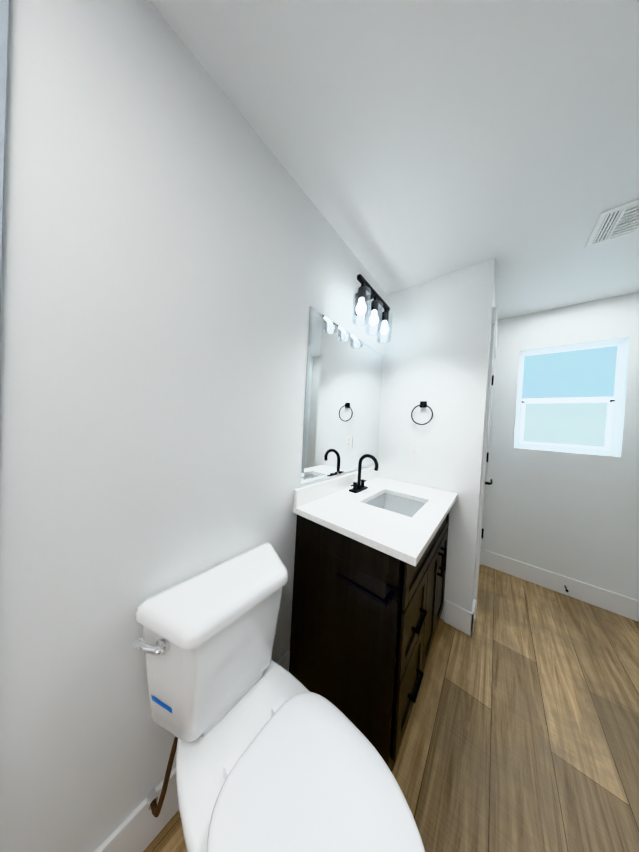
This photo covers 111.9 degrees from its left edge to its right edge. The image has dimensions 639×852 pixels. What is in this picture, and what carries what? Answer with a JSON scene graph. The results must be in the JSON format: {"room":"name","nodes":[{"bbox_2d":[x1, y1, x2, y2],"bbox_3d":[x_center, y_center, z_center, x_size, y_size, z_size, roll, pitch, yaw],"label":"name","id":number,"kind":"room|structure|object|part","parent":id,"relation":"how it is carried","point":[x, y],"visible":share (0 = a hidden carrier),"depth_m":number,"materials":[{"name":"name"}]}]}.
{"room":"bathroom","nodes":[
{"label":"bathroom","id":0,"kind":"room"},
{"bbox_2d":[0,0,386,851],"bbox_3d":[-0.267,0.084,0.997,0.120,2.430,4.520,4,1,39],"label":"wall","id":1,"kind":"structure","parent":0,"point":[178,258],"depth_m":0.58,"materials":[{"name":"white paint"}]},
{"bbox_2d":[0,0,8,310],"bbox_3d":[-1.118,0.057,-0.140,0.012,2.430,1.482,4,1,39],"label":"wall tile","id":2,"kind":"structure","parent":1,"relation":"attached to","point":[4,19],"depth_m":0.41,"materials":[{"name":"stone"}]},
{"bbox_2d":[301,306,383,483],"bbox_3d":[0.222,-0.146,1.471,0.004,0.917,0.923,4,1,39],"label":"mirror","id":3,"kind":"object","parent":1,"relation":"attached to","point":[344,372],"visible":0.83,"depth_m":1.34,"materials":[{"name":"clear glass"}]},
{"bbox_2d":[94,549,638,851],"bbox_3d":[0.842,1.285,0.998,1.710,0.150,2.818,4,1,39],"label":"baseboard","id":4,"kind":"structure","parent":1,"relation":"attached to","point":[140,827],"depth_m":1.46,"materials":[{"name":"white paint"}]},
{"bbox_2d":[352,274,392,343],"bbox_3d":[0.333,-0.742,1.432,0.164,0.270,0.440,4,1,39],"label":"sconce","id":5,"kind":"object","parent":1,"relation":"attached to","point":[361,297],"visible":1,"depth_m":1.39,"materials":[{"name":"black metal"}]},
{"bbox_2d":[143,564,638,851],"bbox_3d":[0.406,1.375,0.524,2.500,0.060,4.700,4,1,39],"label":"floor","id":6,"kind":"structure","parent":0,"point":[521,733],"depth_m":0.96,"materials":[{"name":"brown wood"}]},
{"bbox_2d":[132,543,424,851],"bbox_3d":[-0.114,0.916,0.554,0.756,0.800,0.474,4,1,39],"label":"toilet","id":7,"kind":"object","parent":6,"relation":"on","point":[272,756],"visible":1,"depth_m":0.57,"materials":[{"name":"white ceramic"}]},
{"bbox_3d":[-0.304,0.703,0.725,0.220,0.400,0.462,4,1,39],"label":"tank","id":8,"kind":"part","parent":7,"relation":"part of","materials":[{"name":"white ceramic"}]},
{"bbox_3d":[0.001,0.879,0.469,0.475,0.044,0.380,4,1,39],"label":"seat","id":9,"kind":"part","parent":7,"relation":"part of","materials":[{"name":"white plastic"}]},
{"bbox_2d":[289,454,457,771],"bbox_3d":[0.372,0.758,1.264,0.586,1.144,1.019,4,1,39],"label":"bathroom vanity","id":10,"kind":"object","parent":6,"relation":"on","point":[369,573],"visible":1,"depth_m":0.94,"materials":[{"name":"brown wood"}]},
{"bbox_2d":[292,465,457,566],"bbox_3d":[0.405,0.402,1.274,0.586,0.118,0.976,4,1,39],"label":"countertop","id":11,"kind":"structure","parent":10,"relation":"on","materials":[{"name":"white stone"}]},
{"bbox_2d":[349,454,378,493],"bbox_3d":[0.303,0.301,1.390,0.153,0.244,0.192,4,1,39],"label":"faucet","id":12,"kind":"object","parent":11,"relation":"on","point":[358,487],"depth_m":1.40,"materials":[{"name":"black metal"}]},
{"bbox_2d":[149,0,638,319],"bbox_3d":[0.538,-1.121,0.483,2.500,0.080,4.700,4,1,39],"label":"ceiling","id":13,"kind":"structure","parent":0,"point":[409,143],"depth_m":0.78,"materials":[{"name":"white paint"}]},
{"bbox_2d":[585,199,638,247],"bbox_3d":[1.555,-1.032,1.077,0.250,0.010,0.259,4,1,39],"label":"ceiling vent","id":14,"kind":"object","parent":13,"relation":"in","point":[617,222],"visible":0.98,"depth_m":1.10,"materials":[{"name":"white"}]},
{"bbox_2d":[378,258,494,619],"bbox_3d":[0.814,0.131,1.661,0.705,2.430,0.120,4,1,39],"label":"wall","id":15,"kind":"structure","parent":0,"point":[436,351],"depth_m":1.52,"materials":[{"name":"white paint"}]},
{"bbox_2d":[410,442,420,457],"bbox_3d":[0.729,0.182,1.645,0.074,0.120,0.008,4,1,39],"label":"outlet","id":16,"kind":"object","parent":15,"relation":"attached to","point":[415,449],"visible":1,"depth_m":1.64,"materials":[{"name":"white plastic"}]},
{"bbox_2d":[411,401,432,424],"bbox_3d":[0.762,-0.096,1.605,0.153,0.178,0.040,4,1,39],"label":"ring","id":17,"kind":"object","parent":15,"relation":"attached to","point":[423,404],"visible":0.98,"depth_m":1.60,"materials":[{"name":"black metal"}]},
{"bbox_2d":[473,277,495,598],"bbox_3d":[1.361,0.157,1.857,0.110,2.430,0.880,4,1,39],"label":"wall","id":18,"kind":"structure","parent":0,"point":[494,302],"depth_m":1.50,"materials":[{"name":"white paint"}]},
{"bbox_2d":[474,305,497,618],"bbox_3d":[1.367,0.282,1.851,0.140,2.180,0.875,4,1,39],"label":"door frame","id":19,"kind":"structure","parent":18,"relation":"attached to","point":[489,402],"depth_m":1.51,"materials":[{"name":"white paint"}]},
{"bbox_2d":[479,367,493,564],"bbox_3d":[1.436,0.353,1.857,0.096,2.023,0.707,4,1,39],"label":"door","id":20,"kind":"structure","parent":18,"relation":"in","point":[489,483],"depth_m":2.11,"materials":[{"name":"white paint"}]},
{"bbox_2d":[483,292,638,600],"bbox_3d":[2.112,0.196,1.885,1.235,2.430,0.120,4,1,39],"label":"wall","id":21,"kind":"structure","parent":0,"point":[573,515],"depth_m":1.82,"materials":[{"name":"white paint"}]},
{"bbox_2d":[514,339,626,455],"bbox_3d":[2.136,-0.233,1.892,0.618,0.918,0.057,4,1,39],"label":"window","id":22,"kind":"structure","parent":21,"relation":"in","point":[569,398],"depth_m":1.86,"materials":[{"name":"white plastic"}]}
]}

